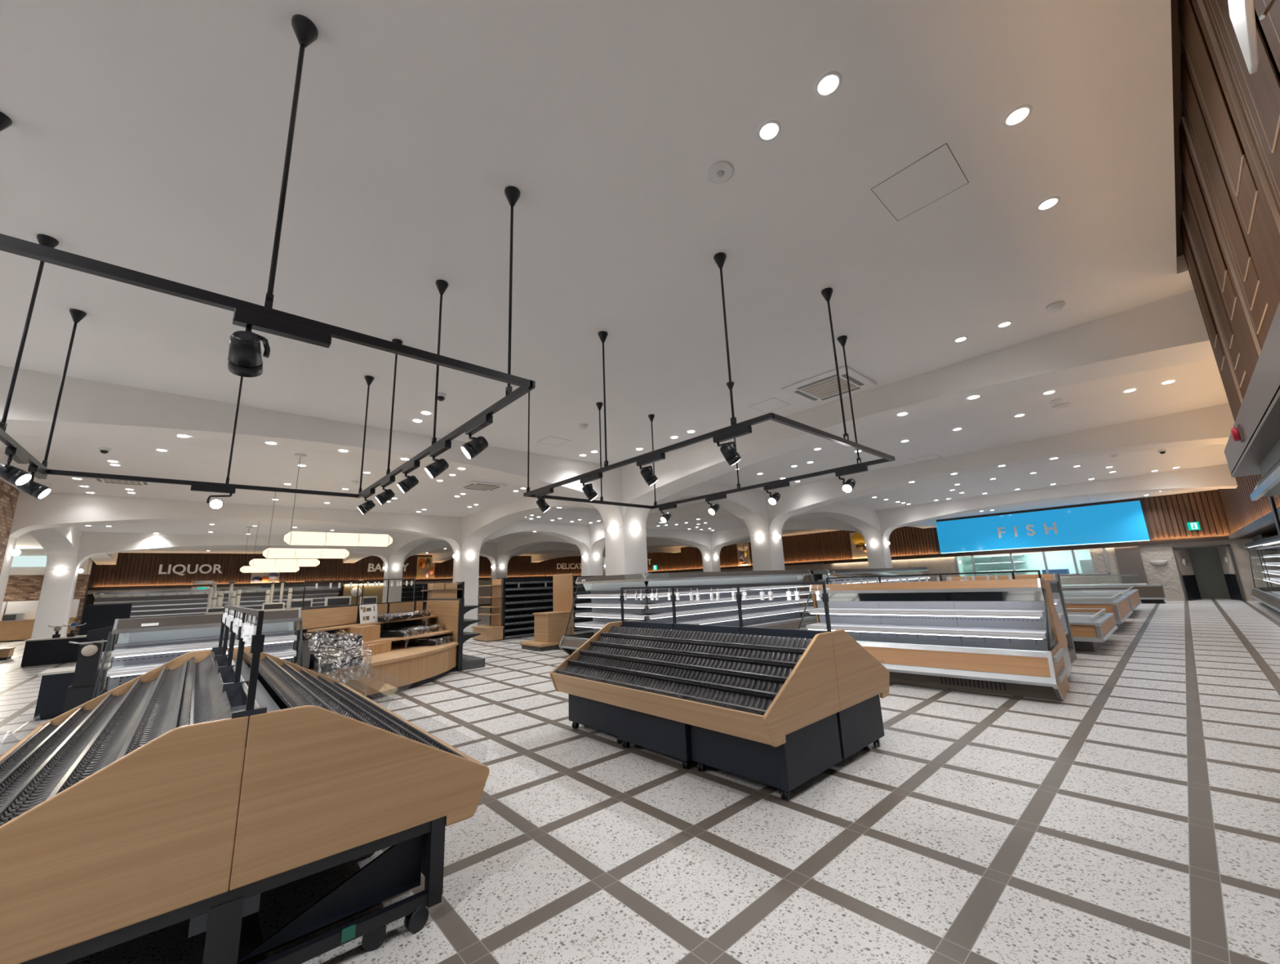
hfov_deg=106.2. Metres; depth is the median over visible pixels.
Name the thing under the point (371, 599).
terminal
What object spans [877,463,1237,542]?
beam
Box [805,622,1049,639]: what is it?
shelf
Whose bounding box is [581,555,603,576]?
column
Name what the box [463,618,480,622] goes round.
shelf
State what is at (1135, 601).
chest freezer
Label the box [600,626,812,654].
tray
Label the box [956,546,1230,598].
doorway
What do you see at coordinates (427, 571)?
print
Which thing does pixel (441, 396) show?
dome camera
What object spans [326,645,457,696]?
countertop
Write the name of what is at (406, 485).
track spotlight
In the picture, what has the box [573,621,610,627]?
shelf
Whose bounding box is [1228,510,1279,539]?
trim
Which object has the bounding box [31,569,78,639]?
column
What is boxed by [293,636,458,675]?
countertop
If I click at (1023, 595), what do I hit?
mirror
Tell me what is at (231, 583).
mast
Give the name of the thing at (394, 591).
column
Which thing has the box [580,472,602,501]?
track spotlight
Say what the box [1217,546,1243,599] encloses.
door
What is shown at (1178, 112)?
trim
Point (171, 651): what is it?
light
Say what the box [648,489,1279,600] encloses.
wall
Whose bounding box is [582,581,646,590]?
mirror
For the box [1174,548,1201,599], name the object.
door
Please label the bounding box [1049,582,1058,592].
mirror
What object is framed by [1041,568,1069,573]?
tub
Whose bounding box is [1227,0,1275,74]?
sign
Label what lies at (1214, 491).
paneling
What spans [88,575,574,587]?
trim
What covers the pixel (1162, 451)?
dome camera
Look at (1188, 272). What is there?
trim
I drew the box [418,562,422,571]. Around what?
print
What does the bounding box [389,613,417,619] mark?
tray
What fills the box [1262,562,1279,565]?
shelf
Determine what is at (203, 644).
shelf
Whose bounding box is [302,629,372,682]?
film cover
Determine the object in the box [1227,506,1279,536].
trim
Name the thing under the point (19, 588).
brick wall
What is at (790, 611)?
light
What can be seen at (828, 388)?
grille
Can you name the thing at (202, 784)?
display stand
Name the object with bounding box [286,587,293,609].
post
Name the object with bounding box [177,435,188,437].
recessed light
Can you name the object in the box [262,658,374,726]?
tray
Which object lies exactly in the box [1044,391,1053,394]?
recessed light
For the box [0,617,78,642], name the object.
countertop
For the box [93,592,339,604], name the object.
shelf
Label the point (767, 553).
column
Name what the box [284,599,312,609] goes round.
terminal
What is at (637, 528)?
globe
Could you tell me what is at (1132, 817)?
floor
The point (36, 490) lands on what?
track spotlight
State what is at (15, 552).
globe
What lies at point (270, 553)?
paper lantern
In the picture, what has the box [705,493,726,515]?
track spotlight
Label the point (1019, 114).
recessed light
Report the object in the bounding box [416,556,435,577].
poster
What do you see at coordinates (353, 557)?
beam
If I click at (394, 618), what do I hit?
tray
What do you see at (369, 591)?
signboard
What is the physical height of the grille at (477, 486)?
0.006 m
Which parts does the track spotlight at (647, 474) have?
arm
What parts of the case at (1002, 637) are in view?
glass frame, post, fascia trim, panel, kick plate, glass frame, post, trim, panel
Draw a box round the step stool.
[0,647,15,660]
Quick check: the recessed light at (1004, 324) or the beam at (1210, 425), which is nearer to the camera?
the recessed light at (1004, 324)
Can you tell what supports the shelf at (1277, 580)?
attached to the case at (1268, 596)
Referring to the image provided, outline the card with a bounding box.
[359,604,377,623]
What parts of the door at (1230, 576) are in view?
kick plate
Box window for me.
[954,547,1111,577]
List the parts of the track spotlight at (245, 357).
arm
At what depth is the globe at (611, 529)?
10.82 m
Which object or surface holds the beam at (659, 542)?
attached to the ceiling
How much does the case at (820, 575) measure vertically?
1.666 m
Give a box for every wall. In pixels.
[0,479,19,574]
[3,574,89,635]
[85,552,581,608]
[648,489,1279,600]
[1235,523,1278,539]
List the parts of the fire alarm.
plate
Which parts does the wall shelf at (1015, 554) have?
shelf, shelf, shelf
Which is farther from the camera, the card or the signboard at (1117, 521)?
the signboard at (1117, 521)
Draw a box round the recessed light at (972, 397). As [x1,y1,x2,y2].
[968,395,979,399]
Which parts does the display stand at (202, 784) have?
rail, panel, post, frame post, frame rail, post, post, rail, spine plate, rail, post, post, rail, tier frame, gusset panel, frame rail, rail, frame post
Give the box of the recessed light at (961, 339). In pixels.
[953,336,968,342]
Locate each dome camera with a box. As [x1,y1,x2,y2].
[98,447,111,453]
[437,392,446,401]
[1157,449,1166,453]
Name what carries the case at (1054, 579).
on the floor
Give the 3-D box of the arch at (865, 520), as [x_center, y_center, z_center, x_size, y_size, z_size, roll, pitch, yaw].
[6.948,1.486,17.770,7.540,1.380,0.690,8,-16,-41]
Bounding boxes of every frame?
[0,14,535,497]
[523,252,895,509]
[1172,544,1245,600]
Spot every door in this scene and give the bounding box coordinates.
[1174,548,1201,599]
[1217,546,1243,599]
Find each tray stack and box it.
[297,635,362,669]
[312,653,363,674]
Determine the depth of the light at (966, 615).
6.57 m
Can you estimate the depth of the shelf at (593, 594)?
10.18 m
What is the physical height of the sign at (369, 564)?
0.548 m
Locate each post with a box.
[211,593,217,607]
[216,591,222,607]
[230,591,235,613]
[235,589,241,606]
[264,589,270,603]
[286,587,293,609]
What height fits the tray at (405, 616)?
0.070 m
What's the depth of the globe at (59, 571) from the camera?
16.79 m
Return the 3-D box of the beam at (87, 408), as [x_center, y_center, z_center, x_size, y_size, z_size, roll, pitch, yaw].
[-4.434,-0.158,7.702,10.230,1.380,0.690,8,-16,-41]
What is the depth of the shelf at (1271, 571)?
14.96 m
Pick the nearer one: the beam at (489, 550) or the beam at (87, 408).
the beam at (87, 408)
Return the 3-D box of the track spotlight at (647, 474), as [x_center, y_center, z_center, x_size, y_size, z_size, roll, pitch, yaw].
[0.102,-0.097,4.260,0.162,0.256,0.330,8,-16,-41]
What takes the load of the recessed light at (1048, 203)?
in the ceiling
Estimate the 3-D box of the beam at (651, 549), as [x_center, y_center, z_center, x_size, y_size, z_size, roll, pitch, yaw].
[0.577,5.547,36.042,6.535,1.380,0.690,8,-16,-41]
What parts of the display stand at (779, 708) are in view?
panel, post, rail, panel, rail, post, rail, panel, post, rail, panel, panel, post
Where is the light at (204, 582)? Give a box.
[192,580,217,593]
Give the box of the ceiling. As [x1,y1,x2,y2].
[0,0,1228,555]
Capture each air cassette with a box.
[88,477,155,486]
[456,480,506,491]
[780,365,876,404]
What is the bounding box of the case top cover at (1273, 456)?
[1258,439,1279,476]
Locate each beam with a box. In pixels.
[0,364,623,530]
[8,490,462,555]
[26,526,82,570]
[75,532,389,570]
[89,552,118,564]
[342,552,371,563]
[388,533,436,567]
[403,541,497,566]
[431,551,480,563]
[461,493,596,555]
[479,520,590,556]
[496,533,574,566]
[507,543,605,565]
[531,551,581,562]
[589,502,749,555]
[602,528,711,557]
[621,289,1215,528]
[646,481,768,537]
[646,538,700,551]
[646,546,680,552]
[710,516,865,556]
[724,537,751,546]
[764,403,1235,536]
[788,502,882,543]
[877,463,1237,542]
[905,519,937,528]
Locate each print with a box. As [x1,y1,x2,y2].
[251,576,262,582]
[259,576,269,582]
[268,573,279,579]
[417,558,426,568]
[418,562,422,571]
[425,558,431,568]
[425,569,429,577]
[429,567,433,574]
[737,542,747,551]
[738,550,744,562]
[851,533,865,545]
[855,542,866,550]
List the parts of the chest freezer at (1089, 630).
panel, glass rail, corner post, panel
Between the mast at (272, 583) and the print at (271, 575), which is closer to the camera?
the mast at (272, 583)
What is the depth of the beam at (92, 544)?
18.91 m
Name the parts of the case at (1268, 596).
dark panel, dark panel, fascia trim, glass frame, panel, panel, divider frame, divider frame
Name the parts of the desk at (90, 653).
wire arm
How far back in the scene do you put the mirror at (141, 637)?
5.83 m
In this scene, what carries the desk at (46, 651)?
on the floor
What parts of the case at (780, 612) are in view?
fascia trim, panel, panel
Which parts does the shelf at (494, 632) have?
kick plate, shelf, shelf, shelf, shelf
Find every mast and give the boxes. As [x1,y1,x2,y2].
[218,588,226,607]
[226,581,235,609]
[269,582,275,603]
[279,581,285,602]
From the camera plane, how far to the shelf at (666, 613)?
10.77 m
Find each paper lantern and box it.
[240,526,299,573]
[248,523,319,567]
[262,492,349,558]
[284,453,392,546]
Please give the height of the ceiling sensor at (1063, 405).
0.020 m
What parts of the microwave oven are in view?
door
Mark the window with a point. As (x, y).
(1104, 549)
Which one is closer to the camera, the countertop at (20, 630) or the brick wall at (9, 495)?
the brick wall at (9, 495)
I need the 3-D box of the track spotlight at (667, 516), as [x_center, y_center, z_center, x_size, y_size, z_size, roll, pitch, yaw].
[0.408,0.473,7.066,0.172,0.252,0.330,8,-16,-41]
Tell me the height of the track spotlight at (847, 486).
0.252 m
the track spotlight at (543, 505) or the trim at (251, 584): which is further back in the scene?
the trim at (251, 584)
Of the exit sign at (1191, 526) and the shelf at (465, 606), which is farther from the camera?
the exit sign at (1191, 526)
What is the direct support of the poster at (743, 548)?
attached to the wall at (1240, 553)
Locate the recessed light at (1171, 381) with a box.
[1162,380,1173,384]
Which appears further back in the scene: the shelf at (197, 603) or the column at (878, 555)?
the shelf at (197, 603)
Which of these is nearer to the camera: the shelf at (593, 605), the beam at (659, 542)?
the shelf at (593, 605)
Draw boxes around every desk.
[20,635,103,666]
[33,662,111,720]
[62,626,113,714]
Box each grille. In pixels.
[102,479,141,484]
[467,484,496,489]
[800,377,856,398]
[940,676,1005,690]
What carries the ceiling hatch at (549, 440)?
attached to the ceiling
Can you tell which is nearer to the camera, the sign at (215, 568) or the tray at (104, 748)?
the tray at (104, 748)
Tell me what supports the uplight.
attached to the wall at (1240, 553)
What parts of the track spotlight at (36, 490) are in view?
arm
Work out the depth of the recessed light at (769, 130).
2.82 m
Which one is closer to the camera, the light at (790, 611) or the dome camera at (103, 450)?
the dome camera at (103, 450)
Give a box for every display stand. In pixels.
[0,604,489,963]
[550,581,889,800]
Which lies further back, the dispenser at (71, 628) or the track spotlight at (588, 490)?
the dispenser at (71, 628)
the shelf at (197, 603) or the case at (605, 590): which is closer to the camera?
the case at (605, 590)
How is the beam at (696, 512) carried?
attached to the ceiling
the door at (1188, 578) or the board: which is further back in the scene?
the door at (1188, 578)
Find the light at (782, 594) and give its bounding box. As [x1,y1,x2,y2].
[649,593,808,608]
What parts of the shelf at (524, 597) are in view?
shelf, shelf, shelf, shelf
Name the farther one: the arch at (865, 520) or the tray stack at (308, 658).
the arch at (865, 520)
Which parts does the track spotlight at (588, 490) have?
arm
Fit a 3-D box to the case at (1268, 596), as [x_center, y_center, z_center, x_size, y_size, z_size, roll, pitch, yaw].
[13.717,1.880,9.617,20.034,2.200,1.070,8,-16,-41]
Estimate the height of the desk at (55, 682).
0.610 m
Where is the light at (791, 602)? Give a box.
[650,600,813,619]
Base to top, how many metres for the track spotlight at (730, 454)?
0.256 m
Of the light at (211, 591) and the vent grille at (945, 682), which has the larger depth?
the light at (211, 591)
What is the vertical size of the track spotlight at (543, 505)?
0.256 m
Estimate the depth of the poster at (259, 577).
28.93 m
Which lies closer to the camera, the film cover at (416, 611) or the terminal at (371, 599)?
the film cover at (416, 611)
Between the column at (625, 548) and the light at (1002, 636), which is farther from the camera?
the column at (625, 548)
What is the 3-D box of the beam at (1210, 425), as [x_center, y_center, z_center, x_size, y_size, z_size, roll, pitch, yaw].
[7.290,0.137,11.357,0.690,1.380,9.535,8,-16,-41]
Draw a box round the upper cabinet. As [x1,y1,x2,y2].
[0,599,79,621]
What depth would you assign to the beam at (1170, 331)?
5.98 m
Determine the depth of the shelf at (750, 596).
10.62 m
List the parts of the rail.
post, panel, rail, post, post, post, rail, post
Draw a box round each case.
[92,608,302,699]
[93,585,341,618]
[559,573,668,655]
[624,568,817,629]
[797,577,1069,701]
[809,567,929,584]
[946,573,1076,663]
[1244,533,1279,612]
[1249,458,1279,538]
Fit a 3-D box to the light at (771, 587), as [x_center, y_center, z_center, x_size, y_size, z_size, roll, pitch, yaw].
[2.438,2.543,11.250,6.130,0.010,0.015,8,-16,-41]
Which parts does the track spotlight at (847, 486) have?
arm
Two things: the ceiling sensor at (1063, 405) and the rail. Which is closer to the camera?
the ceiling sensor at (1063, 405)
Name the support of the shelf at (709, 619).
attached to the case at (780, 612)
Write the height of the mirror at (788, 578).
0.161 m
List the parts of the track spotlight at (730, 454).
arm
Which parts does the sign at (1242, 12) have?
panel, rod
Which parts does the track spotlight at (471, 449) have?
arm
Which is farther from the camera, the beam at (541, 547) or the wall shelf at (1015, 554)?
the beam at (541, 547)
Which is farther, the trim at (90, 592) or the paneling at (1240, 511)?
the trim at (90, 592)
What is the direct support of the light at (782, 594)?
attached to the case at (780, 612)
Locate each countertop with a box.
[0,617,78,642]
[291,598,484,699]
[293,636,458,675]
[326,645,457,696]
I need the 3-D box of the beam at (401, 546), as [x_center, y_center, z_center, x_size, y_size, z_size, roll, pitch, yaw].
[-9.463,2.851,21.185,0.690,1.380,8.410,8,-16,-41]
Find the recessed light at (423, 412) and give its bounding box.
[422,411,430,414]
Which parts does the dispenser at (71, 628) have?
blue cap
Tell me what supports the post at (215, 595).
on the countertop
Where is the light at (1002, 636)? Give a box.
[808,629,1042,639]
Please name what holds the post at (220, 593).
on the countertop
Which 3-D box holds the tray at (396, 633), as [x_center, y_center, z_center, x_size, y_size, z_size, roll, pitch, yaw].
[-4.450,2.817,8.925,0.540,0.070,0.555,-4,-12,7]
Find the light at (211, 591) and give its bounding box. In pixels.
[191,586,213,613]
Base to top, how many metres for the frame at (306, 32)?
1.480 m
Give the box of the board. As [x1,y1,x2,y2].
[79,603,132,651]
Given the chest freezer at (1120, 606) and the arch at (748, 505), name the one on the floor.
the chest freezer at (1120, 606)
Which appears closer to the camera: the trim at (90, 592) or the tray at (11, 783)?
the tray at (11, 783)
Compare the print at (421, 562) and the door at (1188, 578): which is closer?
the door at (1188, 578)
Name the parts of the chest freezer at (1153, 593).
glass rail, panel, kick plate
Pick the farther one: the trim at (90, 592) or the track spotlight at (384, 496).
the trim at (90, 592)
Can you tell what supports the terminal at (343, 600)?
on the countertop
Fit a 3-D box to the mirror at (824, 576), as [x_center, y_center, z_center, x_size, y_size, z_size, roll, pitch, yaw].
[8.495,3.264,17.014,8.260,0.146,0.026,8,-16,-41]
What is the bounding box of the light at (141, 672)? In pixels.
[110,657,293,677]
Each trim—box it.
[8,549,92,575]
[87,579,490,594]
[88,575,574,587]
[88,575,581,590]
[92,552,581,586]
[261,583,342,591]
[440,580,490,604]
[602,526,937,571]
[648,535,1228,572]
[648,537,1228,573]
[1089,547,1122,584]
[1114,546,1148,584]
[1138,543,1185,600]
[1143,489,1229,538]
[1170,0,1183,257]
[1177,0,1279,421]
[1188,271,1235,422]
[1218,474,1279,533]
[1224,301,1279,477]
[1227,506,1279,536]
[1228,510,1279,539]
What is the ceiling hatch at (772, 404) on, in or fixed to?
attached to the ceiling
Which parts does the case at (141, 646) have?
glass frame, rating plate, fascia trim, glass frame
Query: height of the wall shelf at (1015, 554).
0.780 m
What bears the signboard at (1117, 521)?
attached to the wall at (1240, 553)
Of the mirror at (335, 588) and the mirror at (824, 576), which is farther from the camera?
the mirror at (335, 588)
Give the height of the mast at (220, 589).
0.815 m
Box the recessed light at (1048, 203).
[1035,195,1060,211]
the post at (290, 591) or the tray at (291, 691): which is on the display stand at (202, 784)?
the tray at (291, 691)
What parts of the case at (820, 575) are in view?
fascia trim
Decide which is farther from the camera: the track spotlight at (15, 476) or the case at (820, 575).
the case at (820, 575)
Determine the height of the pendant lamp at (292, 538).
1.671 m
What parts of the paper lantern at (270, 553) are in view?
cord, lamp shade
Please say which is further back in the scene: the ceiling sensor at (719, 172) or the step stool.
the step stool
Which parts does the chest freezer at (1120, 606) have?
panel, glass rail, corner post, panel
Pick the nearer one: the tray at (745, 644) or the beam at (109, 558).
the tray at (745, 644)
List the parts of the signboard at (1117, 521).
trim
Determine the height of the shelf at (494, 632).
1.800 m
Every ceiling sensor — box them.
[707,160,733,183]
[1052,403,1071,408]
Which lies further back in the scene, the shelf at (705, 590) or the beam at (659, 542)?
the beam at (659, 542)
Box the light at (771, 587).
[648,586,808,597]
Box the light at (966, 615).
[810,613,1039,617]
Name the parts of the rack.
panel, panel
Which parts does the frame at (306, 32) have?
hanging rod, track rail, hanging rod, track rail, hanging rod, track rail, hanging rod, hanging rod, hanging rod, hanging rod, track rail, hanging rod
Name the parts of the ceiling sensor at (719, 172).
bulb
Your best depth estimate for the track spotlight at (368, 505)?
5.20 m
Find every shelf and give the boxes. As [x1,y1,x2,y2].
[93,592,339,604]
[106,648,296,676]
[111,634,297,657]
[129,605,324,617]
[130,601,324,612]
[131,597,324,607]
[400,584,427,601]
[421,582,464,627]
[462,631,480,636]
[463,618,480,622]
[464,604,481,607]
[471,577,504,641]
[489,575,604,639]
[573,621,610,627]
[574,611,657,618]
[575,602,656,608]
[576,592,657,597]
[637,585,809,596]
[637,591,808,608]
[638,598,812,618]
[666,606,814,624]
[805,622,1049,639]
[808,608,1044,617]
[825,576,929,584]
[973,554,1025,572]
[1053,599,1059,603]
[1262,554,1279,556]
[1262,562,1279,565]
[1262,569,1279,574]
[1262,577,1279,583]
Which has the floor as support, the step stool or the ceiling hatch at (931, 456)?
the step stool
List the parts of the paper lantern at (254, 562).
lamp shade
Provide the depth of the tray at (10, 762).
3.04 m
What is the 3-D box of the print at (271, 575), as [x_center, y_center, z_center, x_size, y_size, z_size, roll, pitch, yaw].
[-22.267,5.711,29.214,0.513,0.397,0.006,8,-16,-41]
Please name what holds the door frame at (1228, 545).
in the wall at (1240, 553)
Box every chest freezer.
[1059,574,1165,603]
[1062,586,1142,612]
[1062,591,1133,632]
[1066,608,1117,652]
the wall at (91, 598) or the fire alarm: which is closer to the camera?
the fire alarm
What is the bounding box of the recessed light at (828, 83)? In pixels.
[814,71,842,97]
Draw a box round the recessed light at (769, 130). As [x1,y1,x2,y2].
[756,120,781,142]
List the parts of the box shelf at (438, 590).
shelf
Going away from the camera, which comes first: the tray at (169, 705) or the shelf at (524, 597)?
the tray at (169, 705)
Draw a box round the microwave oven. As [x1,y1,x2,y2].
[0,613,24,622]
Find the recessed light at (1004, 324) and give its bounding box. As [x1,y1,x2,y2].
[996,320,1012,328]
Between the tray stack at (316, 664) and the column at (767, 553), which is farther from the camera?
the column at (767, 553)
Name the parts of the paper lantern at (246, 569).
lamp shade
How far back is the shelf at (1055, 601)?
7.90 m
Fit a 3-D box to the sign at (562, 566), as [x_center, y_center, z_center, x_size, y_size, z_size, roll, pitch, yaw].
[-5.633,7.691,43.998,4.550,0.496,0.060,8,-16,-41]
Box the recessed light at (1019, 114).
[1002,104,1032,127]
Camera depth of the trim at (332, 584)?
29.99 m
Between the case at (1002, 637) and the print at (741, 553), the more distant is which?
the print at (741, 553)
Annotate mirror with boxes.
[94,587,339,597]
[115,621,297,644]
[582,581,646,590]
[646,575,804,586]
[815,591,1044,600]
[822,571,921,579]
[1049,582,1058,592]
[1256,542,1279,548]
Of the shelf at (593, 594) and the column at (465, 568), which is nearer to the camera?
the shelf at (593, 594)
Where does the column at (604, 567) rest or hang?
on the floor
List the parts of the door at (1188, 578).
kick plate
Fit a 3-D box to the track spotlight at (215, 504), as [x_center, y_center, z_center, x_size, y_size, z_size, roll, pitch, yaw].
[-4.211,0.162,4.733,0.330,0.233,0.168,8,-16,-41]
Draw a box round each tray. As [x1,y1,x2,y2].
[0,681,143,826]
[0,694,115,826]
[0,709,86,795]
[45,668,168,799]
[115,657,194,760]
[243,651,338,713]
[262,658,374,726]
[280,666,407,737]
[317,675,439,749]
[333,680,467,759]
[377,612,430,622]
[377,615,402,622]
[379,626,439,637]
[379,630,422,637]
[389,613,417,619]
[401,626,439,633]
[405,612,430,617]
[407,637,452,646]
[555,664,773,715]
[567,654,783,699]
[578,645,793,684]
[589,636,802,668]
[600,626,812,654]
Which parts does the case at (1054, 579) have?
fascia trim, kick plate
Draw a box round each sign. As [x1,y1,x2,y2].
[158,564,222,575]
[368,563,408,571]
[556,563,581,568]
[653,564,657,570]
[1186,521,1200,530]
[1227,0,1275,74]
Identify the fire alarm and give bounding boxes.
[1231,424,1244,442]
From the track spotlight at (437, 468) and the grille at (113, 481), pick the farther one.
the grille at (113, 481)
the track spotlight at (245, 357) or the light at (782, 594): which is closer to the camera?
the track spotlight at (245, 357)
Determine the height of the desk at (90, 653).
1.220 m
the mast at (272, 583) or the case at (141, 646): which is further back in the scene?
the mast at (272, 583)
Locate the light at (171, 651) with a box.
[115,640,293,657]
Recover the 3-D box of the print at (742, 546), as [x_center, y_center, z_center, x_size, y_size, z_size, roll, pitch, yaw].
[7.223,4.581,33.805,0.006,0.567,0.900,8,-16,-41]
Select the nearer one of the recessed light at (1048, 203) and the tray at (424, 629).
the recessed light at (1048, 203)
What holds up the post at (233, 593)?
on the countertop
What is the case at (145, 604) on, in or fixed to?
on the floor
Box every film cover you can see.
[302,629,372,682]
[376,609,433,622]
[380,623,444,648]
[401,635,455,646]
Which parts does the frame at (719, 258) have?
hanging rod, track rail, hanging rod, hanging rod, track rail, hanging rod, hanging rod, hanging rod, track rail, track rail, hanging rod, hanging rod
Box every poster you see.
[250,572,279,582]
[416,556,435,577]
[736,542,750,565]
[849,532,867,559]
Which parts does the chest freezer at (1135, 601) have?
glass rail, corner post, panel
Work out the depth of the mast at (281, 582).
15.60 m
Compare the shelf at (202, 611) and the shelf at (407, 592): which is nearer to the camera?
the shelf at (202, 611)
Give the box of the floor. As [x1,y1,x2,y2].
[0,598,1279,963]
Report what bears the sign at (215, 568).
attached to the wall at (91, 598)
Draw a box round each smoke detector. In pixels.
[351,480,358,484]
[578,423,587,429]
[1045,301,1065,312]
[1050,398,1062,404]
[1110,454,1119,457]
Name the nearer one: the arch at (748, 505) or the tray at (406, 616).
the tray at (406, 616)
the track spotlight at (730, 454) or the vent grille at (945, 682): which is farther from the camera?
the vent grille at (945, 682)
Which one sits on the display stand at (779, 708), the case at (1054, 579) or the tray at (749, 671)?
the tray at (749, 671)
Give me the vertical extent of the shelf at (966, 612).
0.060 m
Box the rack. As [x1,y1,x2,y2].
[826,569,1072,677]
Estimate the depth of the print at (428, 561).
35.31 m
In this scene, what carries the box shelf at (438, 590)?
on the floor
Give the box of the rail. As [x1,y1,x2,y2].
[302,578,415,608]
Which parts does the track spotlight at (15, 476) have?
arm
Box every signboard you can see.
[342,582,383,604]
[936,497,1149,553]
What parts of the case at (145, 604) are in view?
fascia trim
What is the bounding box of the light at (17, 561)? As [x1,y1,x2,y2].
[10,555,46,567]
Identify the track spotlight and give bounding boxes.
[0,446,31,485]
[17,464,51,498]
[190,484,235,509]
[227,307,332,377]
[357,488,375,514]
[375,475,395,505]
[396,460,420,493]
[424,440,451,479]
[461,413,493,459]
[535,488,553,512]
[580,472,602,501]
[635,453,665,485]
[658,504,676,523]
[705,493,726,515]
[712,425,751,465]
[763,481,790,505]
[835,466,867,493]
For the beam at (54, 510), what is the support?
attached to the ceiling
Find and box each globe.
[8,549,21,555]
[56,568,62,573]
[76,568,84,573]
[607,526,614,533]
[633,524,640,531]
[774,534,780,539]
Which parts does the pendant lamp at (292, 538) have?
cord, lamp shade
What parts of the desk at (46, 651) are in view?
panel, panel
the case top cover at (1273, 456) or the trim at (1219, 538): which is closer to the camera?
the case top cover at (1273, 456)
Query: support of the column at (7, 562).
on the floor
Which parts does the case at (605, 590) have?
trim, panel, glass frame, panel, fascia trim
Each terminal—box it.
[204,607,223,614]
[262,602,284,611]
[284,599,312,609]
[324,595,351,606]
[360,595,377,604]
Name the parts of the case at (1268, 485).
fascia trim, glass frame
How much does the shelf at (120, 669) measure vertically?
0.060 m
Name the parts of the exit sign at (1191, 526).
panel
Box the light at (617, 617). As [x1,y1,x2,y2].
[579,616,643,619]
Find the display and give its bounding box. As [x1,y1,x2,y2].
[520,573,573,651]
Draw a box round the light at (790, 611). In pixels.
[701,609,808,624]
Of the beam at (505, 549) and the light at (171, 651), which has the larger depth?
the beam at (505, 549)
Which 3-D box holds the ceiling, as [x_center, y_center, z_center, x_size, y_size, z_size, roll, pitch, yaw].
[-6.268,1.291,18.086,47.700,0.200,40.600,8,-16,-41]
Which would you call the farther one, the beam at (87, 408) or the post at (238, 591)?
the post at (238, 591)
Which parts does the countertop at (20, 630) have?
kick plate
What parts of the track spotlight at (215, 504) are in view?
arm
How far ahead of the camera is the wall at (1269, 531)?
13.83 m
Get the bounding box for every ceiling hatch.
[537,435,570,445]
[748,397,791,413]
[871,142,968,221]
[911,453,941,461]
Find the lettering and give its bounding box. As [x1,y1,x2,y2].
[996,522,1057,537]
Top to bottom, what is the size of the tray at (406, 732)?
0.112 m
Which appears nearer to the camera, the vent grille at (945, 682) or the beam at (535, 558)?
the vent grille at (945, 682)
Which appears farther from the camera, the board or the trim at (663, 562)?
the trim at (663, 562)
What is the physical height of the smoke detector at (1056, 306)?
0.055 m
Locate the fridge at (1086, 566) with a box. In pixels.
[1079,559,1094,573]
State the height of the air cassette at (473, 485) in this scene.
0.044 m
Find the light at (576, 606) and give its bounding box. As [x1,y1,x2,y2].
[576,606,643,608]
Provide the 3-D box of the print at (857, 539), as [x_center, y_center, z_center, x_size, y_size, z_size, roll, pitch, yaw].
[12.714,3.287,27.807,0.006,0.709,0.975,8,-16,-41]
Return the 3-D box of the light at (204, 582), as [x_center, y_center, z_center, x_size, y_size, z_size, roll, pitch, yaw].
[-13.182,3.522,14.493,0.549,1.069,0.099,8,-16,-41]
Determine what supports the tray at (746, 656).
on the display stand at (779, 708)
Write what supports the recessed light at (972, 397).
attached to the beam at (1170, 331)
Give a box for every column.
[0,536,17,613]
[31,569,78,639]
[382,567,403,602]
[453,555,479,632]
[491,566,507,579]
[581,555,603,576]
[603,565,605,575]
[604,527,648,575]
[702,556,720,572]
[750,536,785,570]
[865,542,892,568]
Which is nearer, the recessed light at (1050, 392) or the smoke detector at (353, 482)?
the recessed light at (1050, 392)
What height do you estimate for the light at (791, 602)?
0.010 m
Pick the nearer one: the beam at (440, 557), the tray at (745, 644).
the tray at (745, 644)
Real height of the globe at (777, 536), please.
0.150 m
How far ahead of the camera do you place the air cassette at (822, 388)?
6.60 m
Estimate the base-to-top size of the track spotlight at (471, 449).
0.253 m
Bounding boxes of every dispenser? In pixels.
[48,624,71,638]
[62,622,86,637]
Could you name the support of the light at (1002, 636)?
attached to the case at (1002, 637)
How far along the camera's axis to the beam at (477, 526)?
15.77 m
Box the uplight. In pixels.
[1150,560,1167,564]
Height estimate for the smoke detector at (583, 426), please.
0.055 m

